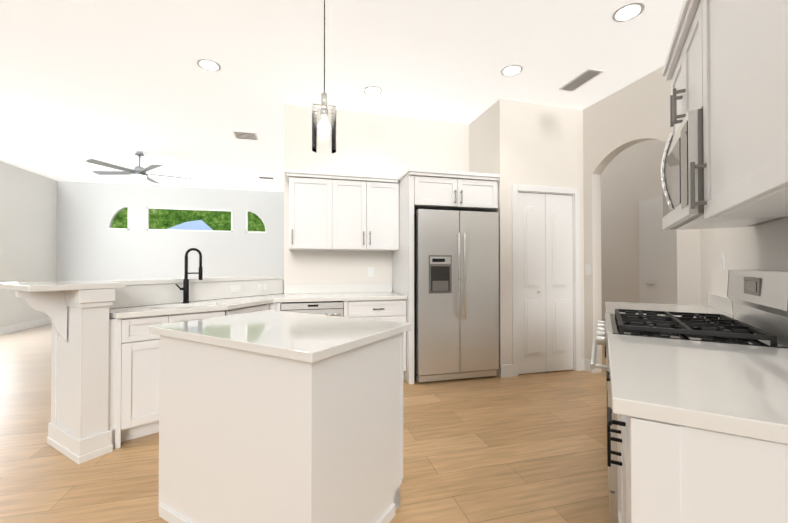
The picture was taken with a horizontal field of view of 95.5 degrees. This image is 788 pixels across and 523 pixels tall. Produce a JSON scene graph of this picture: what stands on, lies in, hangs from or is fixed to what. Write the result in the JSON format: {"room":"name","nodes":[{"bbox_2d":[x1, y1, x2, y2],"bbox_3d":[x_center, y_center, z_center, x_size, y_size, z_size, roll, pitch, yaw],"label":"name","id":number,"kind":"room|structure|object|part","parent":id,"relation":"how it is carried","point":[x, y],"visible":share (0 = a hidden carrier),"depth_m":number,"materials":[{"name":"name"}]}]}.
{"room":"kitchen","nodes":[
{"label":"kitchen","id":0,"kind":"room"},
{"bbox_2d":[0,161,56,326],"bbox_3d":[-5.706,-0.289,1.473,0.120,3.050,13.120,0,-1,-15],"label":"wall","id":1,"kind":"structure","parent":0,"point":[28,216],"depth_m":6.82,"materials":[{"name":"white paint"}]},
{"bbox_2d":[0,317,50,334],"bbox_3d":[-7.078,1.227,6.938,0.016,0.135,1.540,0,-1,-15],"label":"baseboard","id":2,"kind":"structure","parent":1,"relation":"attached to","point":[34,323],"depth_m":6.81,"materials":[{"name":"white wood"}]},
{"bbox_2d":[47,279,283,463],"bbox_3d":[-1.784,0.720,3.128,1.502,1.068,1.734,0,-1,-15],"label":"wall pillar","id":3,"kind":"structure","parent":0,"point":[79,432],"depth_m":2.29,"materials":[{"name":"white"}]},
{"bbox_2d":[15,291,66,341],"bbox_3d":[-2.201,0.351,2.236,0.045,0.346,0.228,0,-1,30],"label":"corbel","id":4,"kind":"object","parent":3,"relation":"attached to","point":[52,305],"visible":0.94,"depth_m":2.26,"materials":[{"name":"white wood"}]},
{"bbox_2d":[0,275,282,308],"bbox_3d":[-1.922,0.249,3.071,1.786,0.202,2.009,0,-1,-15],"label":"bar","id":5,"kind":"object","parent":3,"relation":"on","point":[141,292],"visible":0.81,"depth_m":2.92,"materials":[{"name":"white stone"}]},
{"bbox_2d":[56,181,283,280],"bbox_3d":[-3.250,-0.210,8.840,8.620,3.050,0.120,0,-1,-15],"label":"wall","id":6,"kind":"structure","parent":0,"point":[90,245],"depth_m":8.20,"materials":[{"name":"white paint"}]},
{"bbox_2d":[108,206,265,232],"bbox_3d":[-4.763,-0.982,8.412,3.350,0.545,0.054,0,-1,-15],"label":"window frames","id":7,"kind":"structure","parent":6,"relation":"in","point":[148,208],"depth_m":8.35,"materials":[{"name":"white"}]},
{"bbox_2d":[284,104,295,283],"bbox_3d":[-1.822,-0.235,6.517,0.140,3.050,5.100,0,-1,-15],"label":"wall","id":8,"kind":"structure","parent":0,"point":[289,110],"depth_m":4.05,"materials":[{"name":"white paint"}]},
{"bbox_2d":[0,323,609,522],"bbox_3d":[-1.016,1.285,3.714,10.500,0.050,15.100,0,-1,-15],"label":"floor","id":9,"kind":"structure","parent":0,"point":[527,448],"depth_m":2.27,"materials":[{"name":"brown wood"}]},
{"bbox_2d":[108,318,123,448],"bbox_3d":[-1.993,0.815,2.465,0.280,0.862,0.277,0,-1,-15],"label":"base cabinet","id":10,"kind":"object","parent":9,"relation":"on","point":[114,324],"depth_m":2.38,"materials":[{"name":"white wood"}]},
{"bbox_2d":[109,314,175,446],"bbox_3d":[-1.812,0.817,2.592,0.444,0.862,0.395,0,-1,-15],"label":"base cabinet","id":11,"kind":"object","parent":9,"relation":"on","point":[133,398],"depth_m":2.48,"materials":[{"name":"white wood"}]},
{"bbox_2d":[176,309,235,321],"bbox_3d":[-1.568,0.819,2.822,0.542,0.862,0.490,0,-1,-15],"label":"base cabinet","id":12,"kind":"object","parent":9,"relation":"on","point":[198,315],"depth_m":2.74,"materials":[{"name":"white wood"}]},
{"bbox_2d":[236,304,267,313],"bbox_3d":[-1.433,0.823,3.151,0.552,0.862,0.586,0,-1,-15],"label":"base cabinet","id":13,"kind":"object","parent":9,"relation":"on","point":[263,307],"depth_m":3.15,"materials":[{"name":"white wood"}]},
{"bbox_2d":[109,283,406,318],"bbox_3d":[-1.042,0.320,3.326,2.486,0.139,1.457,0,-1,-15],"label":"countertop","id":14,"kind":"structure","parent":13,"relation":"on","point":[331,292],"depth_m":3.53,"materials":[{"name":"white stone"}]},
{"bbox_2d":[175,248,202,302],"bbox_3d":[-1.736,0.117,3.035,0.184,0.466,0.108,0,-1,-15],"label":"faucet","id":15,"kind":"object","parent":14,"relation":"on","point":[185,288],"visible":1,"depth_m":3.01,"materials":[{"name":"black metal"}]},
{"bbox_2d":[158,358,402,522],"bbox_3d":[-0.557,0.797,1.811,1.194,0.884,1.194,0,-1,-15],"label":"kitchen island","id":16,"kind":"object","parent":9,"relation":"on","point":[269,416],"depth_m":1.48,"materials":[{"name":"white wood"}]},
{"bbox_2d":[148,310,410,373],"bbox_3d":[-0.561,0.336,1.808,1.280,0.034,1.280,0,-1,-15],"label":"island countertop","id":17,"kind":"structure","parent":16,"relation":"on","point":[244,341],"depth_m":1.60,"materials":[{"name":"white stone"}]},
{"bbox_2d":[281,301,342,316],"bbox_3d":[-0.863,0.829,3.761,0.598,0.862,0.666,0,-1,-15],"label":"dishwasher","id":18,"kind":"object","parent":9,"relation":"on","point":[331,308],"visible":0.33,"depth_m":3.50,"materials":[{"name":"silver metal"}]},
{"bbox_2d":[343,299,405,378],"bbox_3d":[-0.263,0.831,3.958,0.655,0.862,0.610,0,-1,-15],"label":"base cabinet","id":19,"kind":"object","parent":9,"relation":"on","point":[390,310],"depth_m":3.68,"materials":[{"name":"white wood"}]},
{"bbox_2d":[392,168,499,383],"bbox_3d":[0.560,0.157,4.117,1.039,2.215,0.739,0,-1,-15],"label":"surround","id":20,"kind":"object","parent":9,"relation":"on","point":[431,189],"visible":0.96,"depth_m":3.80,"materials":[{"name":"white wood"}]},
{"bbox_2d":[414,209,498,381],"bbox_3d":[0.609,0.356,4.070,0.916,1.775,0.788,0,-1,-15],"label":"refrigerator","id":21,"kind":"object","parent":9,"relation":"on","point":[456,294],"visible":1,"depth_m":3.74,"materials":[{"name":"silver metal"}]},
{"bbox_2d":[590,269,787,522],"bbox_3d":[1.408,0.639,1.777,0.745,1.199,0.752,0,-1,30],"label":"range","id":22,"kind":"object","parent":9,"relation":"on","point":[758,298],"visible":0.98,"depth_m":1.60,"materials":[{"name":"silver metal"}]},
{"bbox_2d":[605,345,787,522],"bbox_3d":[1.040,0.794,1.031,1.087,0.873,1.080,0,-1,-15],"label":"base cabinet","id":23,"kind":"object","parent":9,"relation":"on","point":[670,473],"depth_m":0.76,"materials":[{"name":"white wood"}]},
{"bbox_2d":[605,293,731,308],"bbox_3d":[1.858,0.300,2.469,1.101,0.137,1.101,0,-1,-15],"label":"countertop","id":24,"kind":"structure","parent":23,"relation":"on","point":[713,299],"depth_m":2.57,"materials":[{"name":"white stone"}]},
{"bbox_2d":[605,305,787,443],"bbox_3d":[1.024,0.285,1.042,1.115,0.137,1.115,0,-1,-15],"label":"countertop","id":25,"kind":"structure","parent":23,"relation":"on","point":[736,389],"depth_m":0.93,"materials":[{"name":"white stone"}]},
{"bbox_2d":[0,0,683,191],"bbox_3d":[-0.774,-1.825,2.828,10.500,0.050,13.200,0,-1,-15],"label":"ceiling","id":26,"kind":"structure","parent":0,"point":[121,83],"depth_m":3.32,"materials":[{"name":"white paint"}]},
{"bbox_2d":[86,151,190,183],"bbox_3d":[-4.128,-1.565,5.823,1.412,0.404,1.376,0,-1,-15],"label":"ceiling fan","id":27,"kind":"object","parent":26,"relation":"hanging from","point":[138,172],"visible":1,"depth_m":5.71,"materials":[{"name":"grey metal"}]},
{"bbox_2d":[197,59,220,70],"bbox_3d":[-1.691,-1.792,3.268,0.199,0.006,0.199,0,-1,36],"label":"recessed light","id":28,"kind":"object","parent":26,"relation":"in","point":[206,64],"depth_m":3.26,"materials":[{"name":"white"}]},
{"bbox_2d":[232,131,257,139],"bbox_3d":[-2.090,-1.770,5.036,0.300,0.012,0.300,0,-1,-15],"label":"ceiling vent","id":29,"kind":"object","parent":26,"relation":"in","point":[238,134],"depth_m":5.02,"materials":[{"name":"white metal"}]},
{"bbox_2d":[258,176,273,178],"bbox_3d":[-2.664,-1.744,7.459,0.300,0.012,0.150,0,-1,-15],"label":"ceiling vent","id":30,"kind":"object","parent":26,"relation":"in","point":[258,176],"depth_m":7.42,"materials":[{"name":"white metal"}]},
{"bbox_2d":[312,0,335,153],"bbox_3d":[-0.395,-1.218,2.027,0.136,1.180,0.136,0,-1,-15],"label":"glass pendant light","id":31,"kind":"object","parent":26,"relation":"hanging from","point":[315,124],"depth_m":2.03,"materials":[{"name":"clear glass"}]},
{"bbox_3d":[-0.395,-1.261,2.028,0.124,1.093,0.124,0,-1,-15],"label":"pendant light","id":32,"kind":"part","parent":31,"relation":"part of","materials":[{"name":"clear glass"}]},
{"bbox_2d":[363,86,381,95],"bbox_3d":[-0.222,-1.787,3.747,0.199,0.006,0.199,0,-1,-24],"label":"recessed light","id":33,"kind":"object","parent":26,"relation":"in","point":[370,90],"depth_m":3.73,"materials":[{"name":"white"}]},
{"bbox_2d":[501,64,522,75],"bbox_3d":[1.103,-1.791,3.356,0.199,0.006,0.199,0,-1,36],"label":"recessed light","id":34,"kind":"object","parent":26,"relation":"in","point":[511,70],"depth_m":3.35,"materials":[{"name":"white"}]},
{"bbox_2d":[559,69,603,91],"bbox_3d":[1.842,-1.786,3.537,0.170,0.012,0.400,0,-1,-15],"label":"ceiling vent","id":35,"kind":"object","parent":26,"relation":"in","point":[581,79],"depth_m":3.51,"materials":[{"name":"white metal"}]},
{"bbox_2d":[612,2,644,21],"bbox_3d":[1.692,-1.799,2.586,0.199,0.006,0.199,0,-1,-21],"label":"recessed light","id":36,"kind":"object","parent":26,"relation":"in","point":[627,12],"depth_m":2.58,"materials":[{"name":"white"}]},
{"bbox_2d":[296,105,468,283],"bbox_3d":[-0.080,-0.258,4.416,2.140,3.050,0.150,0,-1,-15],"label":"wall","id":37,"kind":"structure","parent":0,"point":[377,144],"depth_m":4.28,"materials":[{"name":"white paint"}]},
{"bbox_2d":[285,169,398,250],"bbox_3d":[-0.576,-0.540,4.017,1.236,0.823,0.368,0,-1,-15],"label":"upper cabinet","id":38,"kind":"object","parent":37,"relation":"attached to","point":[333,211],"visible":1,"depth_m":3.88,"materials":[{"name":"white wood"}]},
{"bbox_2d":[469,99,583,376],"bbox_3d":[1.599,-0.258,4.403,1.100,3.050,0.730,0,-1,-15],"label":"wall","id":39,"kind":"structure","parent":0,"point":[511,142],"depth_m":4.04,"materials":[{"name":"white paint"}]},
{"bbox_2d":[512,184,580,376],"bbox_3d":[1.726,0.206,4.071,0.890,2.115,0.087,0,-1,-15],"label":"pantry door","id":40,"kind":"structure","parent":39,"relation":"in","point":[546,321],"depth_m":4.07,"materials":[{"name":"white wood"}]},
{"bbox_2d":[601,139,665,320],"bbox_3d":[3.633,-0.260,4.178,0.120,3.050,4.240,0,-1,-15],"label":"wall","id":41,"kind":"structure","parent":0,"point":[630,177],"depth_m":5.08,"materials":[{"name":"white paint"}]},
{"bbox_2d":[639,197,676,304],"bbox_3d":[3.449,0.217,4.429,0.103,2.100,0.930,0,-1,-15],"label":"hall door","id":42,"kind":"structure","parent":41,"relation":"in","point":[657,264],"depth_m":4.64,"materials":[{"name":"white"}]},
{"bbox_2d":[583,66,700,372],"bbox_3d":[2.429,-0.266,3.644,0.120,3.050,1.400,0,-1,-15],"label":"wall","id":43,"kind":"structure","parent":0,"point":[616,123],"depth_m":3.77,"materials":[{"name":"white paint"}]},
{"bbox_2d":[700,217,787,305],"bbox_3d":[0.772,-0.307,-0.216,0.150,3.050,7.300,0,-1,30],"label":"wall","id":44,"kind":"structure","parent":0,"point":[763,246],"depth_m":2.13,"materials":[{"name":"white paint"}]},
{"bbox_2d":[662,0,787,219],"bbox_3d":[1.345,-0.653,1.316,0.396,0.971,1.638,0,-1,30],"label":"upper cabinet","id":45,"kind":"object","parent":44,"relation":"attached to","point":[725,67],"visible":0.83,"depth_m":1.13,"materials":[{"name":"white wood"}]},
{"bbox_2d":[661,108,787,229],"bbox_3d":[1.536,-0.402,1.713,0.468,0.432,0.752,0,-1,30],"label":"microwave","id":46,"kind":"object","parent":45,"relation":"attached to","point":[683,149],"visible":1,"depth_m":1.62,"materials":[{"name":"silver metal"}]},
{"label":"outside","id":47,"kind":"structure","parent":0,"visible":0},
{"bbox_2d":[111,208,264,231],"bbox_3d":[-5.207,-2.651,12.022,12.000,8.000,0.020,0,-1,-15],"label":"trees","id":48,"kind":"object","parent":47,"point":[170,218],"depth_m":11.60,"materials":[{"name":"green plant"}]},
{"bbox_3d":[-0.726,-0.275,2.783,10.420,3.050,13.120,0,-1,-15],"label":"wall","id":49,"kind":"structure","parent":0,"visible":0},
{"bbox_2d":[231,285,240,292],"bbox_3d":[-1.547,0.268,3.504,0.007,0.070,0.116,0,-1,30],"label":"outlet","id":50,"kind":"object","parent":49,"relation":"attached to","point":[237,288],"depth_m":3.50,"materials":[{"name":"white plastic"}]},
{"bbox_2d":[258,284,267,290],"bbox_3d":[-1.385,0.271,3.780,0.007,0.070,0.116,0,-1,30],"label":"outlet","id":51,"kind":"object","parent":49,"relation":"attached to","point":[261,287],"depth_m":3.77,"materials":[{"name":"white plastic"}]},
{"bbox_2d":[368,267,373,276],"bbox_3d":[-0.277,0.126,4.278,0.072,0.116,0.007,0,-1,-15],"label":"outlet","id":52,"kind":"object","parent":49,"relation":"attached to","point":[370,269],"depth_m":4.28,"materials":[{"name":"white plastic"}]},
{"bbox_2d":[585,265,590,274],"bbox_3d":[2.234,0.094,4.123,0.008,0.116,0.072,0,-1,-15],"label":"light switch","id":53,"kind":"object","parent":49,"relation":"attached to","point":[587,267],"depth_m":4.12,"materials":[{"name":"white plastic"}]},
{"bbox_2d":[720,252,724,269],"bbox_3d":[2.215,-0.004,2.412,0.008,0.116,0.072,0,-1,30],"label":"outlet","id":54,"kind":"object","parent":49,"relation":"attached to","point":[722,254],"depth_m":2.40,"materials":[{"name":"white plastic"}]},
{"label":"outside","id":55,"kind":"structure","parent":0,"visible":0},
{"bbox_2d":[168,220,211,229],"bbox_3d":[-6.087,-1.027,10.533,1.650,0.420,0.020,0,-1,-15],"label":"roof","id":56,"kind":"structure","parent":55,"point":[196,225],"depth_m":10.56,"materials":[{"name":"blue"}]}
]}

